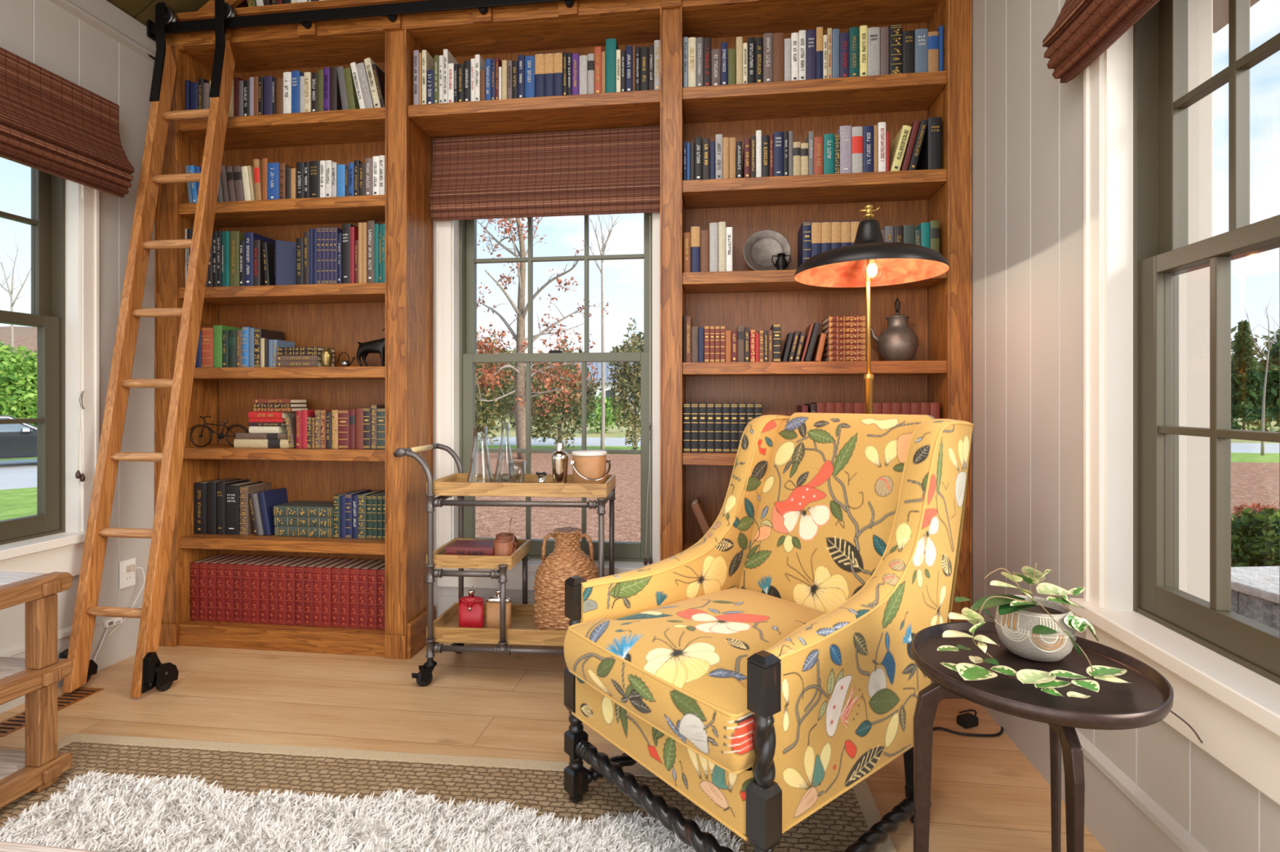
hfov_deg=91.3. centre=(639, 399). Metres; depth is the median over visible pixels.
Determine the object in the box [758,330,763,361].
book
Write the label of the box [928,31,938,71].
book
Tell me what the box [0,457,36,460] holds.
bank
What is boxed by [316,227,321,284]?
book
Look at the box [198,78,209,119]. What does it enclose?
book
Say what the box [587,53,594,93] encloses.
book
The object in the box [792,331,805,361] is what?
book
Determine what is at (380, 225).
book
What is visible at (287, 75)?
book
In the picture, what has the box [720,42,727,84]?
book
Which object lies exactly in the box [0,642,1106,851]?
floor
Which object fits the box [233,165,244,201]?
book
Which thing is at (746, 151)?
book
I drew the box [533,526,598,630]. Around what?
wicker vase
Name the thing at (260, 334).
book
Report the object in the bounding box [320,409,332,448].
book
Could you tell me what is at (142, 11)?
ceiling
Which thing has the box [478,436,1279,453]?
road
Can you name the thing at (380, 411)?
book
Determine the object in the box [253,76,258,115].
book
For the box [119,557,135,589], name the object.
wall outlet
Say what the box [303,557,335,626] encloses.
volume
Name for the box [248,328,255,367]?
book
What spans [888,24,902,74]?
book
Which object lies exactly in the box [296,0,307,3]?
book
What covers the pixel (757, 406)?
volume
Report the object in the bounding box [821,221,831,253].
book
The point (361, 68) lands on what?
book
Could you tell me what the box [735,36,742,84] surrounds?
book
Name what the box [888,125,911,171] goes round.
book
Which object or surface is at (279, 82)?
book
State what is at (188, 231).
book
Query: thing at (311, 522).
book
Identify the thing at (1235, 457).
verge
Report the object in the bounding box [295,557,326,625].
volume
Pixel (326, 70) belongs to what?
book
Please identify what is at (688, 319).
book
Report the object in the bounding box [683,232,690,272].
book
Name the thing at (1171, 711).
loose wire
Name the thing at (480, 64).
book
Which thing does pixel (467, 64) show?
book
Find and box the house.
[569,361,640,418]
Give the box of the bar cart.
[395,443,615,686]
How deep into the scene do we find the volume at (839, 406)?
2.47 m
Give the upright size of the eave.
0.500 m
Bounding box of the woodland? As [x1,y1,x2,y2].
[475,325,1277,415]
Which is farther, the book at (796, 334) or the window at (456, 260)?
the window at (456, 260)
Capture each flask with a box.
[457,586,484,627]
[486,589,511,628]
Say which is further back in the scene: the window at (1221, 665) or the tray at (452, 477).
the tray at (452, 477)
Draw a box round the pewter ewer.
[870,297,918,360]
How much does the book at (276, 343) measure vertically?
0.125 m
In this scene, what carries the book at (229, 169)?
on the bookcase
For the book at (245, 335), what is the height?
0.183 m
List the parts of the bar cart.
leg, rail, leg, rail, rail, leg, rail, leg, leg, rail, leg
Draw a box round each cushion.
[570,588,825,714]
[738,412,935,613]
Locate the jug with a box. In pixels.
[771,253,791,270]
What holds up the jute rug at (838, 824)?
on the floor
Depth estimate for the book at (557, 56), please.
2.61 m
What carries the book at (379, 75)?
on the bookcase
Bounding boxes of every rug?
[0,733,896,851]
[0,769,743,851]
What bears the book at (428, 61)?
on the bookcase
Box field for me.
[478,414,1279,443]
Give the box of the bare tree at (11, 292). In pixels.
[0,236,31,355]
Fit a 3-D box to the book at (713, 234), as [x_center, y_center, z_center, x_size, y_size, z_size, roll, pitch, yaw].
[0.309,-0.614,2.612,0.033,0.204,0.170,0,0,7]
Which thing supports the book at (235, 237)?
on the bookcase
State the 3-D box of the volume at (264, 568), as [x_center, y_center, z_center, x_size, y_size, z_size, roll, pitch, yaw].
[-1.679,0.874,2.888,0.042,0.262,0.170,0,0,7]
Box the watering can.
[337,351,355,366]
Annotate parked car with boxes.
[0,414,36,458]
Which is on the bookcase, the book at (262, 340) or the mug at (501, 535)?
the book at (262, 340)
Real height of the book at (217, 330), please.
0.193 m
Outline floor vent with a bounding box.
[0,687,103,737]
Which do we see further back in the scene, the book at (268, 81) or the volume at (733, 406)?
the book at (268, 81)
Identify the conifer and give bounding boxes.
[1231,319,1279,431]
[1252,328,1279,431]
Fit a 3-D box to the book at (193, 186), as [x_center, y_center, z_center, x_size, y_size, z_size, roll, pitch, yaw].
[-2.009,-0.969,2.900,0.044,0.181,0.158,0,0,7]
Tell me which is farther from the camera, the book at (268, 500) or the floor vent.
the book at (268, 500)
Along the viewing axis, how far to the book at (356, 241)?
2.72 m
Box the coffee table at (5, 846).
[0,840,103,851]
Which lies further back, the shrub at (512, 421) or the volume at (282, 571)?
the shrub at (512, 421)
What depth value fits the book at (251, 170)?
2.79 m
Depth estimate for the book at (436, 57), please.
2.68 m
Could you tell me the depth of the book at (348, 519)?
2.77 m
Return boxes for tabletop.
[911,621,1173,729]
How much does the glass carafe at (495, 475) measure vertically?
0.262 m
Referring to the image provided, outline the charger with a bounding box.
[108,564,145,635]
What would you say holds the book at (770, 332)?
on the bookcase
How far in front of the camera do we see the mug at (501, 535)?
2.61 m
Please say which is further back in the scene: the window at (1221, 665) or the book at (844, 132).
the book at (844, 132)
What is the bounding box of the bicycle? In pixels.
[190,416,248,447]
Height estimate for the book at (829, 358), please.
0.022 m
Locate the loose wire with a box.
[1169,710,1203,743]
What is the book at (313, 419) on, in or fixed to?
on the bookcase
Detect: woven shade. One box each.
[0,47,134,197]
[430,125,660,221]
[1042,0,1159,83]
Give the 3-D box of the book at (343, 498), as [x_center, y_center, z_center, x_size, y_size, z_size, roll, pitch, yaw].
[-1.312,0.521,2.854,0.026,0.190,0.151,0,0,7]
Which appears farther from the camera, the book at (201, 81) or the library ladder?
the book at (201, 81)
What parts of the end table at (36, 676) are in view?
rail, rail, rail, post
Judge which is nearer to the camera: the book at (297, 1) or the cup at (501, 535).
the cup at (501, 535)
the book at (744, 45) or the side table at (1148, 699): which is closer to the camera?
the side table at (1148, 699)
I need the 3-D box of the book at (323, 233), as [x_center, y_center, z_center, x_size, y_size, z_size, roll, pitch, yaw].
[-1.379,-0.629,2.825,0.017,0.253,0.172,0,0,7]
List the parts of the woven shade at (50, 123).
head rail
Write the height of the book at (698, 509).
0.195 m
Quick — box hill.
[0,326,554,415]
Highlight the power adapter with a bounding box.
[956,709,978,728]
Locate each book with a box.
[185,80,191,119]
[185,165,193,203]
[185,228,186,284]
[186,229,191,272]
[189,165,197,203]
[190,82,198,119]
[194,166,201,194]
[194,479,219,533]
[195,331,201,368]
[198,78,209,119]
[201,327,213,368]
[204,83,209,109]
[205,271,208,287]
[207,478,240,534]
[208,234,213,287]
[213,231,217,286]
[213,325,242,367]
[217,172,224,202]
[217,231,222,286]
[217,479,248,534]
[221,165,230,201]
[222,231,225,286]
[222,330,228,367]
[225,231,229,286]
[225,480,262,534]
[226,166,236,201]
[227,79,234,117]
[228,329,236,367]
[229,231,244,286]
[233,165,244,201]
[233,439,288,448]
[234,76,243,116]
[235,432,288,439]
[236,329,242,367]
[239,80,243,116]
[239,482,271,535]
[240,166,251,200]
[240,240,244,286]
[241,327,257,367]
[243,80,249,115]
[244,232,275,286]
[247,0,257,7]
[247,165,256,200]
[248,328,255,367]
[248,411,296,418]
[248,418,285,422]
[248,422,285,426]
[248,426,287,433]
[248,488,275,535]
[249,77,253,115]
[252,488,276,535]
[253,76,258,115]
[253,159,262,200]
[253,240,266,285]
[253,328,284,367]
[253,399,307,403]
[253,403,307,407]
[253,407,308,411]
[255,0,263,6]
[257,487,288,535]
[258,77,263,115]
[260,337,264,367]
[262,158,275,199]
[262,242,275,285]
[263,0,271,5]
[263,75,273,115]
[264,338,271,367]
[267,163,279,199]
[268,339,272,367]
[271,0,276,4]
[272,77,276,114]
[272,339,294,367]
[273,500,333,517]
[273,515,333,527]
[274,525,333,537]
[275,78,283,114]
[275,240,296,285]
[275,346,335,353]
[275,351,335,357]
[275,355,335,362]
[275,360,335,367]
[276,0,282,4]
[279,163,293,199]
[282,0,291,4]
[283,71,291,113]
[284,417,296,448]
[285,167,292,199]
[290,168,296,199]
[291,71,304,113]
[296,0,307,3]
[296,162,304,198]
[296,238,303,284]
[296,410,301,448]
[299,75,304,112]
[301,409,315,448]
[303,231,308,284]
[304,71,311,112]
[304,162,309,198]
[306,417,314,448]
[308,228,313,284]
[309,160,319,198]
[311,72,318,111]
[311,417,315,448]
[313,228,317,284]
[315,409,320,448]
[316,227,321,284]
[318,69,324,111]
[320,160,325,197]
[320,227,325,284]
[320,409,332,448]
[324,67,329,111]
[324,227,329,284]
[325,160,333,197]
[325,412,332,448]
[328,227,333,284]
[329,66,342,111]
[331,162,339,196]
[331,409,338,448]
[333,227,342,284]
[333,490,358,537]
[337,66,348,110]
[337,164,346,196]
[337,233,342,284]
[338,409,349,448]
[340,493,346,537]
[342,223,358,284]
[343,67,359,109]
[345,165,348,196]
[345,489,370,538]
[348,162,354,196]
[349,409,355,448]
[350,62,365,108]
[350,226,358,283]
[352,490,371,538]
[354,160,362,195]
[355,62,374,108]
[355,240,358,283]
[355,408,363,448]
[358,222,362,283]
[358,489,383,538]
[359,163,364,195]
[362,222,367,283]
[363,407,371,448]
[364,57,385,107]
[364,158,373,195]
[366,490,385,538]
[367,220,380,283]
[371,63,385,107]
[371,404,385,448]
[372,492,385,539]
[373,155,378,195]
[374,223,378,282]
[377,408,385,448]
[377,493,385,539]
[378,155,385,195]
[378,224,382,282]
[382,223,385,282]
[382,494,385,539]
[413,50,420,105]
[418,53,422,104]
[422,49,434,104]
[426,70,434,104]
[434,55,439,103]
[439,55,443,103]
[443,48,458,102]
[445,540,493,555]
[448,63,453,102]
[453,63,457,102]
[457,64,463,102]
[463,60,471,102]
[471,58,475,101]
[475,54,485,101]
[480,70,485,101]
[485,58,491,100]
[491,58,495,100]
[495,57,502,99]
[498,66,502,99]
[502,60,507,99]
[507,60,512,98]
[512,60,518,98]
[518,54,524,98]
[524,56,534,97]
[534,53,544,97]
[544,53,553,97]
[553,52,563,96]
[563,53,567,95]
[567,52,572,95]
[572,53,579,94]
[579,55,587,94]
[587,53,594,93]
[594,46,602,93]
[601,51,605,93]
[605,38,618,93]
[616,49,621,92]
[621,49,625,92]
[625,45,632,91]
[632,46,635,91]
[635,46,639,91]
[640,46,648,90]
[648,45,653,90]
[653,40,660,89]
[683,36,688,87]
[683,141,687,180]
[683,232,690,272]
[683,314,685,362]
[685,316,692,362]
[687,142,690,180]
[688,37,696,87]
[690,141,694,180]
[690,226,700,272]
[690,497,711,535]
[691,326,698,362]
[694,137,702,180]
[696,37,703,86]
[698,327,704,362]
[700,230,709,271]
[702,138,710,179]
[703,37,711,86]
[704,325,710,362]
[709,222,718,271]
[710,141,715,179]
[710,326,715,362]
[711,48,719,85]
[715,133,722,178]
[715,325,719,362]
[718,222,725,271]
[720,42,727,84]
[720,325,724,362]
[722,137,728,178]
[725,226,732,271]
[725,330,730,362]
[727,48,735,84]
[728,137,735,178]
[730,330,737,362]
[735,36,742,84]
[735,141,742,177]
[737,325,744,362]
[742,43,747,84]
[742,138,750,177]
[743,327,749,362]
[747,37,755,83]
[749,329,755,362]
[750,135,755,177]
[755,37,763,83]
[755,130,761,177]
[755,333,759,361]
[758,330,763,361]
[761,134,768,177]
[763,33,773,82]
[763,330,768,361]
[768,134,773,177]
[768,330,772,361]
[769,324,780,361]
[773,32,783,81]
[773,131,782,176]
[780,332,793,361]
[782,131,788,176]
[783,38,791,81]
[786,330,799,361]
[788,131,792,176]
[790,32,798,80]
[792,142,800,175]
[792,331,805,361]
[797,222,811,267]
[797,405,808,413]
[798,30,805,79]
[799,324,813,361]
[800,142,808,175]
[803,322,820,361]
[804,131,813,174]
[804,404,816,413]
[805,30,816,79]
[811,222,821,257]
[811,333,826,361]
[813,137,822,174]
[815,26,822,79]
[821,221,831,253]
[822,35,826,79]
[822,133,834,174]
[822,315,865,325]
[822,321,865,331]
[822,327,865,333]
[822,344,865,352]
[822,350,865,358]
[822,355,865,361]
[823,338,865,346]
[825,27,831,78]
[825,333,865,340]
[831,28,839,78]
[831,221,840,249]
[834,134,839,173]
[836,125,851,173]
[839,32,848,77]
[840,221,850,247]
[848,26,858,76]
[850,221,859,244]
[851,126,862,173]
[858,25,866,76]
[862,125,873,172]
[866,26,879,75]
[873,124,877,172]
[877,122,885,172]
[880,26,888,75]
[880,230,884,241]
[881,226,893,242]
[885,132,888,171]
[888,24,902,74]
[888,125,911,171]
[893,226,902,243]
[899,120,919,170]
[902,31,914,73]
[902,225,914,244]
[907,120,928,170]
[914,28,928,72]
[914,222,929,248]
[914,229,920,245]
[915,117,942,170]
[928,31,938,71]
[928,220,939,253]
[936,26,943,71]
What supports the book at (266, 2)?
on the bookcase
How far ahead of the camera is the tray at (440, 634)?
2.41 m
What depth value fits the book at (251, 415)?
2.80 m
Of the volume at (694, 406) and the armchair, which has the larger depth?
the volume at (694, 406)
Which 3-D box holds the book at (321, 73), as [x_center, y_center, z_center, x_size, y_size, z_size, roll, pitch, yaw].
[-1.393,-1.351,2.828,0.024,0.197,0.167,0,0,7]
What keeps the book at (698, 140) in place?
on the bookcase
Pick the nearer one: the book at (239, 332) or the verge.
the book at (239, 332)
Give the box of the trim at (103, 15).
[48,0,155,62]
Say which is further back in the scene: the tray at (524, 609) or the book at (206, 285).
the book at (206, 285)
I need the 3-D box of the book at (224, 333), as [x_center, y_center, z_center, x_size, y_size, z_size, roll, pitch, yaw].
[-1.866,-0.228,2.896,0.029,0.169,0.152,0,0,7]
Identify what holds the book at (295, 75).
on the bookcase
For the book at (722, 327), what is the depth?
2.52 m
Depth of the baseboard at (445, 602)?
2.89 m
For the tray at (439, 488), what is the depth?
2.40 m
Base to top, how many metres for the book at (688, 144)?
0.160 m
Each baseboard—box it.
[0,600,142,713]
[438,595,534,616]
[982,706,1208,851]
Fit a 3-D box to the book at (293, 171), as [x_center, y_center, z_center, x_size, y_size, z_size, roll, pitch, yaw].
[-1.524,-0.950,2.825,0.021,0.142,0.133,0,0,7]
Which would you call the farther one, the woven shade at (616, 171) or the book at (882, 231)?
the woven shade at (616, 171)
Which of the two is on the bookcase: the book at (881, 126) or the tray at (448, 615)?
the book at (881, 126)
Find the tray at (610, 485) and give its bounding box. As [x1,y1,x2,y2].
[604,475,615,497]
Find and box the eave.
[1188,0,1260,33]
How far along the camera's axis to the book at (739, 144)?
2.51 m
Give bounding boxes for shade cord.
[75,199,84,481]
[644,215,652,565]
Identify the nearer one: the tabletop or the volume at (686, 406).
the tabletop
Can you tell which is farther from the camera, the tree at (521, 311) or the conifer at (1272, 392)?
the conifer at (1272, 392)
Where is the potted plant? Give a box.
[937,563,1129,697]
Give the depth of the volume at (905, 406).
2.43 m
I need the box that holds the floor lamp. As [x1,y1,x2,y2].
[794,202,949,413]
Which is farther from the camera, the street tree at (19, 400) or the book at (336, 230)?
the street tree at (19, 400)
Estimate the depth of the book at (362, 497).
2.77 m
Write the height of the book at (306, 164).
0.168 m
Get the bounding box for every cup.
[495,533,514,551]
[537,475,545,483]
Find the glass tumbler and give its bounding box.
[507,461,525,483]
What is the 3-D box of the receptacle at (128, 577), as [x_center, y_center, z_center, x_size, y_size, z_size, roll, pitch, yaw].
[-2.186,0.764,2.672,0.002,0.028,0.034,0,0,7]
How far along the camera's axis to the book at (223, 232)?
2.80 m
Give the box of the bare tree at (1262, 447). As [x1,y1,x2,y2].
[1243,295,1279,455]
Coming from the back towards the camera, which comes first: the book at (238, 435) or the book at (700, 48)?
the book at (238, 435)
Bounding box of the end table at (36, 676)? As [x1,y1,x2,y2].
[0,571,72,808]
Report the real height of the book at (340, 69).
0.206 m
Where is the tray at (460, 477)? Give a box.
[456,473,615,483]
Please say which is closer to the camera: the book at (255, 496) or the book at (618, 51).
the book at (618, 51)
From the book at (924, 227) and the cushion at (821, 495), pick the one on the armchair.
the cushion at (821, 495)
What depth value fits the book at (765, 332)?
2.50 m
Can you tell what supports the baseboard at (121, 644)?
attached to the wall at (41, 33)
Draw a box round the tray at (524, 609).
[454,602,535,615]
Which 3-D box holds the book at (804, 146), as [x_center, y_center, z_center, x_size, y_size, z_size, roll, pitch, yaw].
[0.661,-0.951,2.544,0.029,0.136,0.130,0,0,7]
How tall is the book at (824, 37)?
0.185 m
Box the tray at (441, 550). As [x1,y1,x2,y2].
[433,538,456,555]
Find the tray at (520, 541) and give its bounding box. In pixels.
[454,537,530,547]
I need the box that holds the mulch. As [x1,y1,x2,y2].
[475,452,1279,542]
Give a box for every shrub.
[475,332,515,448]
[484,363,549,428]
[524,338,601,448]
[577,391,631,433]
[605,318,644,449]
[1231,501,1279,527]
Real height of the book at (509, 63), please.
0.176 m
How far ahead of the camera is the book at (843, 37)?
2.46 m
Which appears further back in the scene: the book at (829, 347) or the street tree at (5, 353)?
the street tree at (5, 353)
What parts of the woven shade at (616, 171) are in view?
head rail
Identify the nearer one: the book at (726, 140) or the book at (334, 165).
the book at (726, 140)
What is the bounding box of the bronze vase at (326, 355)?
[320,347,333,366]
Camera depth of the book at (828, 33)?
2.47 m
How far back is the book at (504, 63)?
2.64 m
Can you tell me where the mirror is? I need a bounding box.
[21,428,31,433]
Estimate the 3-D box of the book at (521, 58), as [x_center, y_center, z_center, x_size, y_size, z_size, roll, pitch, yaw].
[-0.490,-1.352,2.708,0.027,0.194,0.167,0,0,7]
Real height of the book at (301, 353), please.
0.018 m
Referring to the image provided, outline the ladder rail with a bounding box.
[146,0,575,41]
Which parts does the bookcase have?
shelf, shelf, shelf, shelf, shelf, shelf, shelf, panel, niche skirting, shelf, panel, shelf, shelf, panel, shelf, shelf, shelf, shelf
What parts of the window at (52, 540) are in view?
sash, sash, frame, sill, casing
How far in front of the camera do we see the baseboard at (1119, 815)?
1.51 m
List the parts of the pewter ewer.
spout, lid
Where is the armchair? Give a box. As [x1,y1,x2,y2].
[564,412,973,851]
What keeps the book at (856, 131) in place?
on the bookcase
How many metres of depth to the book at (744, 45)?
2.51 m
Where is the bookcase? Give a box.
[154,0,972,659]
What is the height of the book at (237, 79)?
0.192 m
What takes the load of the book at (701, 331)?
on the bookcase
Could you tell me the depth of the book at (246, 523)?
2.84 m
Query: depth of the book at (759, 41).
2.50 m
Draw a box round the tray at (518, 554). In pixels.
[510,539,530,568]
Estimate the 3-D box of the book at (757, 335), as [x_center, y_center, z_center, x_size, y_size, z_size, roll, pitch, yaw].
[0.477,-0.209,2.563,0.013,0.117,0.117,0,0,7]
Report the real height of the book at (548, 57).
0.195 m
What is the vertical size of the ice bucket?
0.152 m
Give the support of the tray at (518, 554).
on the bar cart
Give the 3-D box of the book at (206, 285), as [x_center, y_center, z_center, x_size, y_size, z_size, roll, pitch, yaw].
[-1.944,-0.632,2.898,0.021,0.259,0.170,0,0,7]
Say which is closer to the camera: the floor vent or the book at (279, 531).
the floor vent
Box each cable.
[93,628,108,661]
[933,726,1003,737]
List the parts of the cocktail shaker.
strainer lid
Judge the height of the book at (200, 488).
0.233 m
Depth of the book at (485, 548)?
2.47 m
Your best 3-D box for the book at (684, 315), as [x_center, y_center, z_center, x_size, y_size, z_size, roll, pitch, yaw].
[0.191,-0.249,2.625,0.007,0.198,0.168,0,0,7]
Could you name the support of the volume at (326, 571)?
on the bookcase
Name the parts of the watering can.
handle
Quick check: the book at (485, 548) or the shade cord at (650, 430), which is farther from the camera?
the shade cord at (650, 430)
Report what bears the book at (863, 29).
on the bookcase
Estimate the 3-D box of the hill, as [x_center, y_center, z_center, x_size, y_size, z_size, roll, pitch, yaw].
[-37.811,-2.615,59.256,57.658,9.430,23.142,0,0,-18]
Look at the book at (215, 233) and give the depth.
2.81 m
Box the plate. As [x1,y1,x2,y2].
[743,229,791,271]
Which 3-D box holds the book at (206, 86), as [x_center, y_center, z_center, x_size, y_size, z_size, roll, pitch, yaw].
[-1.944,-1.339,2.889,0.026,0.173,0.152,0,0,7]
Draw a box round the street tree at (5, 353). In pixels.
[0,341,31,414]
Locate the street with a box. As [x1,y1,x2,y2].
[0,458,36,489]
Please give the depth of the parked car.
17.01 m
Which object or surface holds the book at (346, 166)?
on the bookcase
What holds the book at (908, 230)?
on the bookcase
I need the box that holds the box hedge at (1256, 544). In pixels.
[1231,507,1279,567]
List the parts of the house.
pane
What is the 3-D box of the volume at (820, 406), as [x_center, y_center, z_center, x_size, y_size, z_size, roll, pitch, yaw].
[0.728,0.112,2.551,0.035,0.202,0.160,0,0,7]
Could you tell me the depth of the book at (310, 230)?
2.75 m
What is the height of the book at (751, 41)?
0.198 m
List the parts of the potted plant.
stem, stem, stem, pot, stem, stem, stem, stem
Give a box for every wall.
[0,0,154,650]
[433,22,928,619]
[972,0,1279,851]
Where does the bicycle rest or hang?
on the bookcase
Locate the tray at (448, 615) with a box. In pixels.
[433,603,456,626]
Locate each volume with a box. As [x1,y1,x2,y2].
[190,553,225,620]
[199,554,234,621]
[207,554,243,621]
[216,554,249,622]
[224,555,259,622]
[233,555,268,622]
[242,555,275,622]
[250,555,284,623]
[259,555,291,623]
[268,556,300,624]
[277,556,309,625]
[285,556,316,625]
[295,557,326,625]
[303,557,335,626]
[312,557,342,626]
[321,558,351,626]
[331,558,361,627]
[340,559,368,627]
[349,559,377,628]
[358,559,384,629]
[367,560,385,629]
[377,565,385,630]
[683,403,690,452]
[690,403,698,452]
[698,403,706,452]
[706,403,714,453]
[714,403,722,453]
[722,403,729,453]
[729,403,737,453]
[737,403,746,447]
[746,403,754,426]
[754,403,762,418]
[811,402,826,413]
[826,402,835,413]
[835,402,844,413]
[844,402,853,413]
[853,402,862,413]
[872,402,882,413]
[882,402,891,414]
[891,402,901,414]
[901,402,911,414]
[911,402,920,414]
[920,402,930,415]
[930,402,939,418]
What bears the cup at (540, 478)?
on the steel jigger
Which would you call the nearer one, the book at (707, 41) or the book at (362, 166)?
the book at (707, 41)
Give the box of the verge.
[478,444,1279,462]
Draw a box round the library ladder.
[58,0,235,697]
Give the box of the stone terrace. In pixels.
[1231,566,1279,631]
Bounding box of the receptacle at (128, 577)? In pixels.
[124,573,132,582]
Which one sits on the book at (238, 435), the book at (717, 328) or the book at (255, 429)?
the book at (255, 429)
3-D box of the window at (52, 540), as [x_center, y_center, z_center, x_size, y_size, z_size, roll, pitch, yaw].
[-2.371,-0.245,1.757,0.195,1.869,1.646,0,0,7]
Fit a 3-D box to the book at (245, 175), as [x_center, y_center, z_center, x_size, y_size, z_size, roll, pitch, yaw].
[-1.749,-0.961,2.859,0.050,0.164,0.145,0,0,7]
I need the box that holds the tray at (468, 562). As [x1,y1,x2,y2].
[426,554,511,569]
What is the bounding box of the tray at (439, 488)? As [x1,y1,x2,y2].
[426,481,606,497]
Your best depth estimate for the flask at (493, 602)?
2.49 m
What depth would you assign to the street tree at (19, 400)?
21.49 m
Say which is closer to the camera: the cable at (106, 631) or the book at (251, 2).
the cable at (106, 631)
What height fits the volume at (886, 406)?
0.202 m
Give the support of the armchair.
on the floor
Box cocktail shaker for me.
[551,442,568,483]
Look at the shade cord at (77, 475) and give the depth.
2.46 m
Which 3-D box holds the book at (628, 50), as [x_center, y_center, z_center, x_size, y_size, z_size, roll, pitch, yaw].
[-0.035,-1.355,2.655,0.028,0.201,0.172,0,0,7]
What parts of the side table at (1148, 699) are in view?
leg, leg, leg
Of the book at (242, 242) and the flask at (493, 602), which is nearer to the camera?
the flask at (493, 602)
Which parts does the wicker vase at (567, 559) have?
loop handle, loop handle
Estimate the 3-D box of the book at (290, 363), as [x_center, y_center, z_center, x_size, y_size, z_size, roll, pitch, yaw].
[-1.518,-0.158,2.841,0.202,0.028,0.132,0,0,7]
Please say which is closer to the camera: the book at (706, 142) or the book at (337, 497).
the book at (706, 142)
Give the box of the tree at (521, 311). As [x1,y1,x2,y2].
[475,217,608,459]
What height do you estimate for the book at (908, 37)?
0.178 m
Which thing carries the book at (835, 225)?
on the bookcase
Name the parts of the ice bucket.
lid, handle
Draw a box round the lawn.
[0,487,36,520]
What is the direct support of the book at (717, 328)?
on the bookcase
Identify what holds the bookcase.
on the floor
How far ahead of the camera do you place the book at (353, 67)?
2.72 m
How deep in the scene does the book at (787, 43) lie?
2.49 m
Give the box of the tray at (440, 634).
[426,626,567,646]
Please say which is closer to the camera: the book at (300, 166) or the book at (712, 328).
the book at (712, 328)
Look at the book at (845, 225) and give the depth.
2.46 m
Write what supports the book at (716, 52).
on the bookcase
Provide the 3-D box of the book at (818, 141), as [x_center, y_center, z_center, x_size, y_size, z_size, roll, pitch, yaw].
[0.716,-0.962,2.544,0.035,0.158,0.145,0,0,7]
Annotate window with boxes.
[0,168,99,576]
[434,212,660,590]
[1069,0,1279,804]
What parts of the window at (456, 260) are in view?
sill, sash, sash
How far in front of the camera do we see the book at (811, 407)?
2.48 m
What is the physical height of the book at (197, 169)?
0.174 m
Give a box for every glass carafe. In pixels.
[466,426,493,482]
[493,422,517,482]
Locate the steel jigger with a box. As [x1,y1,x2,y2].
[535,471,546,483]
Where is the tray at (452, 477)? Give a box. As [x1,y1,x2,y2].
[432,473,456,482]
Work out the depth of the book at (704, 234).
2.53 m
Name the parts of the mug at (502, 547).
handle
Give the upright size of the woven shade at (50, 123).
0.380 m
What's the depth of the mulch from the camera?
8.87 m
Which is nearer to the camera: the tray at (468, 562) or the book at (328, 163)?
the tray at (468, 562)
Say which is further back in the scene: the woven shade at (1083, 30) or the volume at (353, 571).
the volume at (353, 571)
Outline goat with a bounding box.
[356,328,385,366]
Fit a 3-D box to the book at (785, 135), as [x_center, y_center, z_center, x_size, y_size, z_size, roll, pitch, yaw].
[0.592,-0.976,2.570,0.018,0.187,0.163,0,0,7]
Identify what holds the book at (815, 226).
on the bookcase
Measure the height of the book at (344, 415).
0.170 m
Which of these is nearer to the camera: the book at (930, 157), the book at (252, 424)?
the book at (930, 157)
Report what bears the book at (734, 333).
on the bookcase
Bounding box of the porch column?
[1178,0,1213,602]
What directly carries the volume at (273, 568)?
on the bookcase
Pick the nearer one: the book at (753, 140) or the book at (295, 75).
the book at (753, 140)
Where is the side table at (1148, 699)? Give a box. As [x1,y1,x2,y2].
[911,621,1173,851]
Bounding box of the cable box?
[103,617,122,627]
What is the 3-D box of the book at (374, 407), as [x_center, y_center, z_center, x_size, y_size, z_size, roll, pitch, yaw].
[-1.152,0.119,2.810,0.025,0.193,0.167,0,0,7]
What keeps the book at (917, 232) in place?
on the bookcase
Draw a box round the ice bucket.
[570,449,610,483]
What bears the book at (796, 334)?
on the bookcase
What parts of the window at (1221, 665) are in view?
casing, sill, frame, sash, sash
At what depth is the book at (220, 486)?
2.86 m
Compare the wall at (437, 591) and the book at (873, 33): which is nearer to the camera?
the book at (873, 33)
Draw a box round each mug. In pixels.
[493,538,515,555]
[495,518,517,551]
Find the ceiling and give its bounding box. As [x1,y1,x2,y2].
[106,0,209,26]
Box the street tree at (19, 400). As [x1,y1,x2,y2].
[0,348,36,425]
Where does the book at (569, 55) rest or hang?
on the bookcase
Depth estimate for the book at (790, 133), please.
2.49 m
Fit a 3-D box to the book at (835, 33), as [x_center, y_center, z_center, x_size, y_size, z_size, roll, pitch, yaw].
[0.784,-1.361,2.552,0.027,0.208,0.170,0,0,7]
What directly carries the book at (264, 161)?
on the bookcase
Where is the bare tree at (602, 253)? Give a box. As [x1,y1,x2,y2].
[589,214,620,449]
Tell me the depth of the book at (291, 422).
2.78 m
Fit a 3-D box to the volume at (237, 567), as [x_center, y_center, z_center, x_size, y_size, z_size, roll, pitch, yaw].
[-1.807,0.874,2.904,0.042,0.262,0.170,0,0,7]
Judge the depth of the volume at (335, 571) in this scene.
2.76 m
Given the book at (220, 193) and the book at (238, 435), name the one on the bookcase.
the book at (220, 193)
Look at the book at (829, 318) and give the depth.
2.46 m

